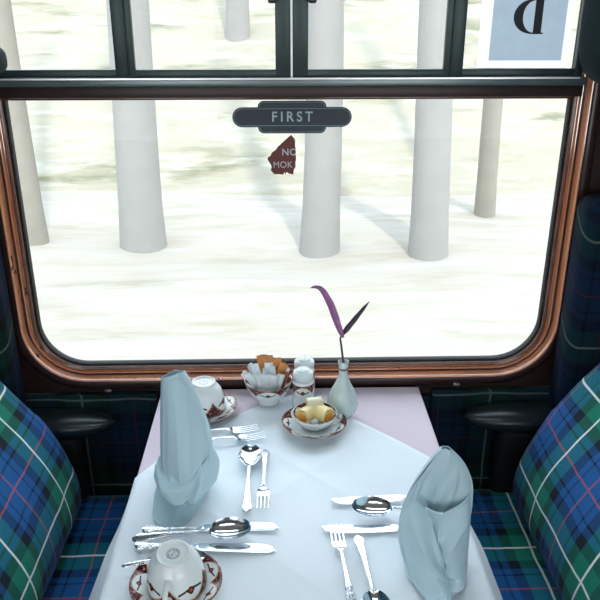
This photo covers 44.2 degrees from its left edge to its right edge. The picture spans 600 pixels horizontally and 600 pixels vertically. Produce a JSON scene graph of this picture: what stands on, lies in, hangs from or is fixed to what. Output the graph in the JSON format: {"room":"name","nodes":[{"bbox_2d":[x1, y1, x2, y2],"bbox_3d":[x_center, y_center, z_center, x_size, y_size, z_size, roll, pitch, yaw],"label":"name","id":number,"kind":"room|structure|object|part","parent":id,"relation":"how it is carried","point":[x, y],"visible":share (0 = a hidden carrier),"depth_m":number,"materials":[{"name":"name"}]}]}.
{"room":"train carriage","nodes":[
{"label":"train carriage","id":0,"kind":"room"},
{"bbox_2d":[18,121,599,398],"bbox_3d":[-0.020,-0.228,1.604,4.012,2.370,0.014,-1,23,-1],"label":"wall","id":1,"kind":"structure","parent":0,"point":[33,381],"depth_m":1.77,"materials":[{"name":"brown wood"}]},
{"bbox_2d":[25,392,157,495],"bbox_3d":[-0.892,0.498,1.866,1.100,0.588,0.018,-1,23,-1],"label":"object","id":2,"kind":"structure","parent":1,"relation":"attached to","point":[114,456],"depth_m":1.80,"materials":[{"name":"fabric"}]},
{"bbox_2d":[158,394,430,415],"bbox_3d":[-0.013,0.496,1.892,0.660,0.570,0.016,-1,23,-1],"label":"trim","id":3,"kind":"structure","parent":1,"relation":"attached to","point":[426,398],"depth_m":1.79,"materials":[{"name":"fabric"}]},
{"bbox_2d":[0,0,599,391],"bbox_3d":[-0.019,-0.290,1.558,1.294,1.089,0.048,-1,23,-1],"label":"window","id":4,"kind":"structure","parent":1,"relation":"in","point":[582,114],"depth_m":1.60,"materials":[{"name":"brown wood"}]},
{"bbox_2d":[0,0,128,77],"bbox_3d":[-0.477,-0.578,1.425,0.270,0.286,0.014,-1,23,-1],"label":"window","id":5,"kind":"structure","parent":4,"relation":"attached to","point":[116,6],"depth_m":1.47,"materials":[{"name":"grey metal"}]},
{"bbox_2d":[122,0,290,77],"bbox_3d":[-0.180,-0.576,1.420,0.324,0.286,0.033,-1,23,-1],"label":"window","id":6,"kind":"structure","parent":4,"relation":"attached to","point":[282,7],"depth_m":1.47,"materials":[{"name":"grey metal"}]},
{"bbox_2d":[268,135,295,174],"bbox_3d":[-0.039,-0.308,1.570,0.062,0.085,0.001,-1,23,-1],"label":"sticker","id":7,"kind":"object","parent":4,"relation":"attached to","point":[282,160],"visible":1,"depth_m":1.57,"materials":[{"name":"red paper"}]},
{"bbox_2d":[232,101,351,133],"bbox_3d":[-0.016,-0.381,1.540,0.249,0.067,0.002,-1,23,-1],"label":"sign","id":8,"kind":"object","parent":4,"relation":"attached to","point":[269,116],"visible":1,"depth_m":1.54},
{"bbox_2d":[290,0,455,77],"bbox_3d":[0.142,-0.580,1.428,0.322,0.286,0.034,-1,23,-1],"label":"window","id":9,"kind":"structure","parent":4,"relation":"attached to","point":[299,7],"depth_m":1.47,"materials":[{"name":"grey metal"}]},
{"bbox_2d":[450,0,583,76],"bbox_3d":[0.438,-0.588,1.448,0.271,0.286,0.014,-1,23,-1],"label":"window","id":10,"kind":"structure","parent":4,"relation":"attached to","point":[461,6],"depth_m":1.49,"materials":[{"name":"grey metal"}]},
{"bbox_2d":[476,0,575,67],"bbox_3d":[0.452,-0.589,1.456,0.186,0.250,0.001,-1,23,-1],"label":"notice","id":11,"kind":"object","parent":10,"relation":"attached to","point":[513,33],"visible":1,"depth_m":1.48,"materials":[{"name":"paper"}]},
{"bbox_2d":[429,386,549,488],"bbox_3d":[0.837,0.480,1.909,1.040,0.588,0.018,-1,23,-1],"label":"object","id":12,"kind":"structure","parent":1,"relation":"attached to","point":[473,444],"depth_m":1.81,"materials":[{"name":"fabric"}]},
{"bbox_3d":[-0.005,1.442,0.791,6.000,0.080,2.920,-1,23,-1],"label":"floor","id":13,"kind":"structure","parent":0,"visible":0},
{"bbox_2d":[0,48,129,599],"bbox_3d":[-0.650,0.320,1.266,0.758,1.619,0.961,-1,23,-1],"label":"seat","id":14,"kind":"object","parent":13,"relation":"on","point":[56,537],"visible":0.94,"depth_m":1.56,"materials":[{"name":"fabric"}]},
{"bbox_3d":[-0.692,0.142,1.143,0.411,1.195,0.875,-1,23,-1],"label":"backrest","id":15,"kind":"part","parent":14,"relation":"part of","materials":[{"name":"fabric"}]},
{"bbox_3d":[-0.661,0.291,1.722,0.460,0.056,0.096,-1,23,-1],"label":"armrest","id":16,"kind":"part","parent":14,"relation":"part of","materials":[{"name":"black leather"}]},
{"bbox_2d":[42,495,129,599],"bbox_3d":[-0.531,0.730,1.440,0.520,0.170,0.958,-1,23,-1],"label":"seat cushion","id":17,"kind":"object","parent":14,"relation":"on","point":[99,517],"depth_m":1.65,"materials":[{"name":"fabric"}]},
{"bbox_2d":[463,0,599,599],"bbox_3d":[0.627,0.281,1.288,0.688,1.674,0.961,-1,23,-1],"label":"seat","id":18,"kind":"object","parent":13,"relation":"on","point":[536,524],"visible":0.93,"depth_m":1.58,"materials":[{"name":"fabric"}]},
{"bbox_3d":[0.616,0.278,1.754,0.460,0.056,0.096,-1,23,-1],"label":"armrest","id":19,"kind":"part","parent":18,"relation":"part of","materials":[{"name":"black leather"}]},
{"bbox_2d":[470,489,560,599],"bbox_3d":[0.543,0.719,1.467,0.520,0.170,0.958,-1,23,-1],"label":"seat cushion","id":20,"kind":"object","parent":18,"relation":"on","point":[519,570],"depth_m":1.65,"materials":[{"name":"fabric"}]},
{"bbox_3d":[0.705,0.127,1.178,0.410,1.195,0.875,-1,23,-1],"label":"backrest","id":21,"kind":"part","parent":18,"relation":"part of","materials":[{"name":"fabric"}]},
{"bbox_3d":[-0.009,0.737,1.439,0.594,0.718,0.994,-1,23,-1],"label":"dining table","id":22,"kind":"object","parent":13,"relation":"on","visible":0},
{"bbox_2d":[137,387,438,475],"bbox_3d":[-0.008,0.469,1.312,0.651,0.130,1.024,-1,23,-1],"label":"tablecloth","id":23,"kind":"object","parent":22,"relation":"on","point":[400,413],"visible":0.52,"depth_m":1.65,"materials":[{"name":"purple fabric"}]},
{"bbox_2d":[207,390,237,421],"bbox_3d":[-0.211,0.242,1.643,0.145,0.020,0.145,-1,23,-1],"label":"saucer","id":24,"kind":"object","parent":23,"relation":"on","point":[231,401],"visible":0.21,"depth_m":1.64,"materials":[{"name":"white ceramic"}]},
{"bbox_2d":[191,376,225,417],"bbox_3d":[-0.211,0.208,1.631,0.093,0.067,0.098,4,23,9],"label":"teacup","id":25,"kind":"object","parent":24,"relation":"on","point":[210,393],"visible":0.67,"depth_m":1.60,"materials":[{"name":"white ceramic"}]},
{"bbox_2d":[294,355,314,388],"bbox_3d":[0.010,0.175,1.706,0.048,0.095,0.048,3,23,8],"label":"shaker","id":26,"kind":"object","parent":23,"relation":"on","point":[304,360],"visible":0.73,"depth_m":1.68,"materials":[{"name":"white"}]},
{"bbox_3d":[0.010,0.143,1.693,0.047,0.028,0.047,3,23,8],"label":"lid","id":27,"kind":"part","parent":26,"relation":"part of","materials":[{"name":"white ceramic"}]},
{"bbox_2d":[89,395,502,599],"bbox_3d":[-0.006,0.559,1.261,0.865,0.269,0.832,21,30,40],"label":"tablecloth","id":28,"kind":"object","parent":22,"relation":"on","point":[302,477],"visible":0.73,"depth_m":1.32,"materials":[{"name":"white fabric"}]},
{"bbox_2d":[129,550,222,599],"bbox_3d":[-0.194,0.446,1.156,0.145,0.020,0.145,-1,23,-1],"label":"saucer","id":29,"kind":"object","parent":28,"relation":"on","point":[138,580],"visible":0.22,"depth_m":1.16,"materials":[{"name":"white ceramic"}]},
{"bbox_2d":[122,551,205,567],"bbox_3d":[-0.218,0.418,1.184,0.134,0.010,0.026,-3,23,-6],"label":"teaspoon","id":30,"kind":"object","parent":29,"relation":"on","point":[202,554],"visible":0.5,"depth_m":1.18,"materials":[{"name":"silver metal"}]},
{"bbox_3d":[-0.239,0.419,1.181,0.091,0.010,0.010,-3,23,-6],"label":"handle","id":31,"kind":"part","parent":30,"relation":"part of","materials":[{"name":"silver metal"}]},
{"bbox_2d":[197,551,205,559],"bbox_3d":[-0.176,0.415,1.188,0.049,0.008,0.026,-3,23,-6],"label":"bowl","id":32,"kind":"object","parent":30,"relation":"on","point":[202,554],"depth_m":1.19,"materials":[{"name":"silver metal"}]},
{"bbox_2d":[147,539,206,599],"bbox_3d":[-0.195,0.411,1.136,0.093,0.076,0.102,21,31,41],"label":"teacup","id":33,"kind":"object","parent":29,"relation":"on","point":[176,570],"visible":1,"depth_m":1.11,"materials":[{"name":"white ceramic"}]},
{"bbox_3d":[-0.197,0.439,1.093,0.010,0.040,0.036,2,31,5],"label":"handle","id":34,"kind":"part","parent":33,"relation":"part of","materials":[{"name":"white ceramic"}]},
{"bbox_2d":[152,369,219,525],"bbox_3d":[-0.209,0.250,1.324,0.118,0.251,0.188,1,23,3],"label":"napkin","id":35,"kind":"object","parent":28,"relation":"on","point":[187,466],"visible":1,"depth_m":1.31,"materials":[{"name":"fabric"}]},
{"bbox_2d":[132,517,250,541],"bbox_3d":[-0.185,0.397,1.258,0.203,0.022,0.044,-2,23,-5],"label":"spoon","id":36,"kind":"object","parent":28,"relation":"on","point":[227,528],"visible":1,"depth_m":1.26,"materials":[{"name":"silver metal"}]},
{"bbox_3d":[-0.223,0.400,1.259,0.129,0.010,0.017,-4,36,-2],"label":"handle","id":37,"kind":"part","parent":36,"relation":"part of","materials":[{"name":"silver metal"}]},
{"bbox_2d":[207,517,250,539],"bbox_3d":[-0.124,0.396,1.265,0.081,0.016,0.045,-4,36,-2],"label":"bowl","id":38,"kind":"object","parent":36,"relation":"on","point":[227,528],"depth_m":1.27,"materials":[{"name":"silver metal"}]},
{"bbox_2d":[135,541,275,552],"bbox_3d":[-0.160,0.415,1.244,0.238,0.009,0.021,0,23,1],"label":"knife","id":39,"kind":"object","parent":28,"relation":"on","point":[142,545],"visible":0.86,"depth_m":1.24,"materials":[{"name":"silver metal"}]},
{"bbox_3d":[-0.230,0.414,1.244,0.098,0.008,0.017,0,23,1],"label":"handle","id":40,"kind":"part","parent":39,"relation":"part of","materials":[{"name":"silver metal"}]},
{"bbox_3d":[-0.111,0.417,1.244,0.141,0.005,0.021,0,23,1],"label":"blade","id":41,"kind":"part","parent":39,"relation":"part of","materials":[{"name":"silver metal"}]},
{"bbox_2d":[142,522,278,532],"bbox_3d":[-0.155,0.396,1.288,0.238,0.009,0.021,-1,23,-3],"label":"knife","id":42,"kind":"object","parent":28,"relation":"on","point":[257,526],"visible":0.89,"depth_m":1.28,"materials":[{"name":"silver metal"}]},
{"bbox_3d":[-0.225,0.398,1.283,0.098,0.008,0.017,-1,23,-3],"label":"handle","id":43,"kind":"part","parent":42,"relation":"part of","materials":[{"name":"silver metal"}]},
{"bbox_3d":[-0.107,0.397,1.292,0.141,0.005,0.021,-1,23,-3],"label":"blade","id":44,"kind":"part","parent":42,"relation":"part of","materials":[{"name":"silver metal"}]},
{"bbox_2d":[211,424,257,432],"bbox_3d":[-0.181,0.278,1.565,0.187,0.011,0.024,-4,23,-10],"label":"fork","id":45,"kind":"object","parent":28,"relation":"on","point":[232,429],"visible":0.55,"depth_m":1.57,"materials":[{"name":"silver metal"}]},
{"bbox_3d":[-0.214,0.279,1.559,0.121,0.009,0.016,-4,23,-10],"label":"handle","id":46,"kind":"part","parent":45,"relation":"part of","materials":[{"name":"silver metal"}]},
{"bbox_2d":[212,431,264,440],"bbox_3d":[-0.165,0.290,1.536,0.187,0.011,0.024,-4,23,-11],"label":"fork","id":47,"kind":"object","parent":28,"relation":"on","point":[239,437],"visible":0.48,"depth_m":1.54,"materials":[{"name":"silver metal"}]},
{"bbox_3d":[-0.197,0.291,1.530,0.121,0.009,0.016,-4,23,-11],"label":"handle","id":48,"kind":"part","parent":47,"relation":"part of","materials":[{"name":"silver metal"}]},
{"bbox_2d":[238,444,260,512],"bbox_3d":[-0.099,0.341,1.418,0.046,0.016,0.204,-1,23,-1],"label":"spoon","id":49,"kind":"object","parent":28,"relation":"on","point":[249,455],"visible":1,"depth_m":1.47,"materials":[{"name":"silver metal"}]},
{"bbox_3d":[-0.098,0.352,1.382,0.017,0.010,0.129,-1,23,-1],"label":"handle","id":50,"kind":"part","parent":49,"relation":"part of","materials":[{"name":"silver metal"}]},
{"bbox_2d":[238,444,260,466],"bbox_3d":[-0.100,0.317,1.475,0.046,0.016,0.081,0,23,-1],"label":"bowl","id":51,"kind":"object","parent":49,"relation":"on","point":[249,455],"depth_m":1.49,"materials":[{"name":"silver metal"}]},
{"bbox_2d":[256,449,269,507],"bbox_3d":[-0.069,0.340,1.418,0.024,0.011,0.187,0,23,-1],"label":"fork","id":52,"kind":"object","parent":28,"relation":"on","point":[263,491],"visible":1,"depth_m":1.39,"materials":[{"name":"silver metal"}]},
{"bbox_3d":[-0.070,0.326,1.448,0.016,0.009,0.121,0,23,-1],"label":"handle","id":53,"kind":"part","parent":52,"relation":"part of","materials":[{"name":"silver metal"}]},
{"bbox_2d":[244,372,291,406],"bbox_3d":[-0.072,0.206,1.682,0.108,0.056,0.108,-8,24,-18],"label":"sugar bowl","id":54,"kind":"object","parent":28,"relation":"on","point":[265,398],"visible":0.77,"depth_m":1.65,"materials":[{"name":"white ceramic"}]},
{"bbox_2d":[247,362,252,374],"bbox_3d":[-0.098,0.170,1.674,0.048,0.072,0.012,-10,25,-23],"label":"sachet","id":55,"kind":"object","parent":54,"relation":"in","point":[251,363],"visible":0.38,"depth_m":1.66,"materials":[{"name":"white paper"}]},
{"bbox_2d":[244,372,256,389],"bbox_3d":[-0.101,0.189,1.654,0.051,0.068,0.013,-10,25,-22],"label":"sachet","id":56,"kind":"object","parent":54,"relation":"in","point":[248,377],"visible":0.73,"depth_m":1.64,"materials":[{"name":"white paper"}]},
{"bbox_2d":[250,363,261,374],"bbox_3d":[-0.092,0.177,1.663,0.039,0.078,0.012,3,23,7],"label":"sachet","id":57,"kind":"object","parent":54,"relation":"in","point":[255,368],"visible":0.3,"depth_m":1.65,"materials":[{"name":"white paper"}]},
{"bbox_2d":[253,372,262,390],"bbox_3d":[-0.089,0.190,1.647,0.032,0.074,0.015,-18,29,-37],"label":"sachet","id":58,"kind":"object","parent":54,"relation":"in","point":[258,379],"visible":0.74,"depth_m":1.64,"materials":[{"name":"white paper"}]},
{"bbox_2d":[256,354,266,372],"bbox_3d":[-0.084,0.158,1.673,0.029,0.072,0.015,-1,23,-2],"label":"sachet","id":59,"kind":"object","parent":54,"relation":"in","point":[261,359],"visible":0.42,"depth_m":1.67,"materials":[{"name":"orange paper"}]},
{"bbox_2d":[262,367,267,378],"bbox_3d":[-0.082,0.185,1.654,0.020,0.075,0.010,-20,30,-39],"label":"sachet","id":60,"kind":"object","parent":54,"relation":"in","point":[266,368],"visible":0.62,"depth_m":1.64,"materials":[{"name":"white paper"}]},
{"bbox_2d":[262,374,270,390],"bbox_3d":[-0.075,0.193,1.644,0.018,0.070,0.018,-5,23,-12],"label":"sachet","id":61,"kind":"object","parent":54,"relation":"in","point":[266,377],"visible":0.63,"depth_m":1.64,"materials":[{"name":"white paper"}]},
{"bbox_2d":[264,362,272,373],"bbox_3d":[-0.071,0.176,1.660,0.022,0.079,0.013,-5,23,-12],"label":"sachet","id":62,"kind":"object","parent":54,"relation":"in","point":[268,365],"visible":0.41,"depth_m":1.65,"materials":[{"name":"white paper"}]},
{"bbox_2d":[266,355,272,362],"bbox_3d":[-0.072,0.158,1.677,0.021,0.071,0.012,4,23,9],"label":"sachet","id":63,"kind":"object","parent":54,"relation":"in","point":[269,358],"visible":0.27,"depth_m":1.67,"materials":[{"name":"orange paper"}]},
{"bbox_2d":[270,366,275,374],"bbox_3d":[-0.058,0.182,1.656,0.022,0.073,0.009,14,26,29],"label":"sachet","id":64,"kind":"object","parent":54,"relation":"in","point":[272,368],"visible":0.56,"depth_m":1.65,"materials":[{"name":"white paper"}]},
{"bbox_2d":[269,374,277,390],"bbox_3d":[-0.061,0.194,1.647,0.024,0.068,0.017,3,23,6],"label":"sachet","id":65,"kind":"object","parent":54,"relation":"in","point":[273,381],"visible":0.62,"depth_m":1.64,"materials":[{"name":"white paper"}]},
{"bbox_2d":[273,357,281,372],"bbox_3d":[-0.056,0.164,1.678,0.032,0.072,0.010,-6,24,-14],"label":"sachet","id":66,"kind":"object","parent":54,"relation":"in","point":[276,361],"visible":0.43,"depth_m":1.67,"materials":[{"name":"orange paper"}]},
{"bbox_2d":[276,373,284,389],"bbox_3d":[-0.049,0.191,1.656,0.034,0.064,0.013,11,25,24],"label":"sachet","id":67,"kind":"object","parent":54,"relation":"in","point":[280,378],"visible":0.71,"depth_m":1.65,"materials":[{"name":"white paper"}]},
{"bbox_2d":[276,362,288,374],"bbox_3d":[-0.045,0.171,1.672,0.040,0.071,0.012,4,23,9],"label":"sachet","id":68,"kind":"object","parent":54,"relation":"in","point":[283,366],"visible":0.5,"depth_m":1.66,"materials":[{"name":"orange paper"}]},
{"bbox_2d":[281,371,289,388],"bbox_3d":[-0.041,0.187,1.664,0.038,0.062,0.012,-3,23,-8],"label":"sachet","id":69,"kind":"object","parent":54,"relation":"in","point":[286,374],"visible":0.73,"depth_m":1.66,"materials":[{"name":"brown paper"}]},
{"bbox_2d":[292,366,313,406],"bbox_3d":[0.007,0.196,1.656,0.048,0.095,0.048,13,26,29],"label":"shaker","id":70,"kind":"object","parent":28,"relation":"on","point":[302,383],"visible":0.92,"depth_m":1.64,"materials":[{"name":"white ceramic"}]},
{"bbox_3d":[0.007,0.165,1.643,0.047,0.028,0.047,13,26,29],"label":"lid","id":71,"kind":"part","parent":70,"relation":"part of","materials":[{"name":"white ceramic"}]},
{"bbox_2d":[281,407,346,438],"bbox_3d":[0.030,0.267,1.583,0.141,0.020,0.141,-1,23,-1],"label":"plate","id":72,"kind":"object","parent":28,"relation":"on","point":[290,425],"visible":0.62,"depth_m":1.57,"materials":[{"name":"white ceramic"}]},
{"bbox_2d":[292,402,336,430],"bbox_3d":[0.031,0.254,1.578,0.097,0.031,0.097,-1,23,-1],"label":"butter dish","id":73,"kind":"object","parent":72,"relation":"on","point":[313,425],"visible":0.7,"depth_m":1.56,"materials":[{"name":"white ceramic"}]},
{"bbox_2d":[295,405,314,422],"bbox_3d":[0.014,0.242,1.570,0.035,0.035,0.043,16,28,33],"label":"butter curl","id":74,"kind":"object","parent":73,"relation":"in","point":[306,413],"visible":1,"depth_m":1.56,"materials":[{"name":"yellow food"}]},
{"bbox_2d":[304,396,323,406],"bbox_3d":[0.030,0.222,1.586,0.037,0.026,0.028,-5,23,-13],"label":"butter curl","id":75,"kind":"object","parent":73,"relation":"in","point":[313,401],"visible":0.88,"depth_m":1.58,"materials":[{"name":"beige food"}]},
{"bbox_2d":[315,405,335,422],"bbox_3d":[0.051,0.242,1.571,0.036,0.036,0.043,-17,28,-34],"label":"butter curl","id":76,"kind":"object","parent":73,"relation":"in","point":[323,413],"visible":0.95,"depth_m":1.56,"materials":[{"name":"yellow food"}]},
{"bbox_2d":[327,359,357,417],"bbox_3d":[0.094,0.192,1.616,0.068,0.132,0.068,-1,23,-1],"label":"bud vase","id":77,"kind":"object","parent":28,"relation":"on","point":[342,395],"visible":0.92,"depth_m":1.60,"materials":[{"name":"white ceramic"}]},
{"bbox_2d":[311,285,369,362],"bbox_3d":[0.082,0.065,1.562,0.126,0.198,0.025,2,23,5],"label":"leaf sprig","id":78,"kind":"object","parent":77,"relation":"on","point":[331,306],"visible":1,"depth_m":1.55,"materials":[{"name":"purple plant"}]},
{"bbox_3d":[0.090,0.115,1.583,0.013,0.090,0.005,-1,23,-1],"label":"stem","id":79,"kind":"part","parent":78,"relation":"part of","materials":[{"name":"purple plant"}]},
{"bbox_2d":[329,524,356,599],"bbox_3d":[0.071,0.427,1.201,0.024,0.011,0.187,-2,23,-5],"label":"fork","id":80,"kind":"object","parent":28,"relation":"on","point":[350,595],"visible":1,"depth_m":1.19,"materials":[{"name":"silver metal"}]},
{"bbox_3d":[0.074,0.439,1.170,0.016,0.009,0.121,-2,23,-5],"label":"handle","id":81,"kind":"part","parent":80,"relation":"part of","materials":[{"name":"silver metal"}]},
{"bbox_2d":[321,524,397,532],"bbox_3d":[0.156,0.397,1.287,0.238,0.009,0.021,0,23,0],"label":"knife","id":82,"kind":"object","parent":28,"relation":"on","point":[384,527],"visible":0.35,"depth_m":1.29,"materials":[{"name":"silver metal"}]},
{"bbox_2d":[330,494,406,503],"bbox_3d":[0.175,0.365,1.363,0.238,0.009,0.021,-1,23,-3],"label":"knife","id":83,"kind":"object","parent":28,"relation":"on","point":[391,498],"visible":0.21,"depth_m":1.36,"materials":[{"name":"silver metal"}]},
{"bbox_2d":[354,535,389,599],"bbox_3d":[0.110,0.443,1.174,0.046,0.016,0.204,-2,23,-6],"label":"spoon","id":84,"kind":"object","parent":28,"relation":"on","point":[372,594],"visible":1,"depth_m":1.17,"materials":[{"name":"silver metal"}]},
{"bbox_3d":[0.106,0.426,1.207,0.017,0.010,0.129,-2,23,-6],"label":"handle","id":85,"kind":"part","parent":84,"relation":"part of","materials":[{"name":"silver metal"}]},
{"bbox_2d":[362,588,389,599],"bbox_3d":[0.116,0.467,1.118,0.046,0.016,0.081,-2,23,-6],"label":"bowl","id":86,"kind":"object","parent":84,"relation":"on","point":[372,594],"depth_m":1.14,"materials":[{"name":"silver metal"}]},
{"bbox_2d":[352,496,401,516],"bbox_3d":[0.194,0.373,1.317,0.204,0.022,0.044,0,23,0],"label":"spoon","id":87,"kind":"object","parent":28,"relation":"on","point":[374,506],"visible":0.54,"depth_m":1.32,"materials":[{"name":"silver metal"}]},
{"bbox_2d":[398,446,472,599],"bbox_3d":[0.221,0.347,1.154,0.118,0.203,0.152,-1,23,-1],"label":"napkin","id":88,"kind":"object","parent":28,"relation":"on","point":[435,517],"visible":1,"depth_m":1.16,"materials":[{"name":"fabric"}]},
{"label":"outside","id":89,"kind":"structure","parent":0,"visible":0},
{"bbox_2d":[11,0,580,195],"bbox_3d":[-0.654,-11.551,21.017,60.000,10.860,26.000,-1,23,-1],"label":"embankment","id":90,"kind":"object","parent":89,"point":[201,149],"visible":0.42,"depth_m":12.13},
{"bbox_2d":[225,0,249,41],"bbox_3d":[-1.061,-9.124,12.526,0.852,9.010,1.322,-18,28,-36],"label":"tree","id":91,"kind":"object","parent":90,"relation":"on","point":[237,22],"visible":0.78,"depth_m":13.94,"materials":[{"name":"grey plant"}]},
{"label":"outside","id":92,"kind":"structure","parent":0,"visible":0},
{"bbox_2d":[30,190,554,359],"bbox_3d":[-0.189,-0.075,7.461,60.000,0.175,8.300,-1,23,-1],"label":"ground","id":93,"kind":"structure","parent":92,"point":[231,279],"depth_m":7.73,"materials":[{"name":"white snow"}]},
{"bbox_2d":[0,0,48,245],"bbox_3d":[-3.178,-4.693,7.236,1.388,9.006,0.948,19,30,38],"label":"tree","id":94,"kind":"object","parent":93,"relation":"on","point":[37,230],"visible":0.51,"depth_m":8.42,"materials":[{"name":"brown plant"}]},
{"bbox_2d":[106,0,166,252],"bbox_3d":[-1.807,-4.728,7.316,1.331,9.012,0.805,10,25,22],"label":"tree","id":95,"kind":"object","parent":93,"relation":"on","point":[141,215],"visible":0.77,"depth_m":8.35,"materials":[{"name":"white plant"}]},
{"bbox_2d":[299,0,343,257],"bbox_3d":[0.286,-4.581,6.973,1.369,9.015,0.949,7,24,17],"label":"tree","id":96,"kind":"object","parent":93,"relation":"on","point":[320,221],"visible":0.67,"depth_m":8.19,"materials":[{"name":"grey plant"}]},
{"bbox_2d":[408,0,452,260],"bbox_3d":[1.305,-4.522,6.830,1.391,9.014,0.940,20,30,39],"label":"tree","id":97,"kind":"object","parent":93,"relation":"on","point":[429,220],"visible":0.68,"depth_m":7.96,"materials":[{"name":"grey plant"}]},
{"bbox_2d":[474,99,502,217],"bbox_3d":[2.424,-5.141,8.302,0.929,9.007,1.227,11,25,25],"label":"tree","id":98,"kind":"object","parent":93,"relation":"on","point":[487,173],"visible":0.53,"depth_m":9.60,"materials":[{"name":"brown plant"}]}
]}

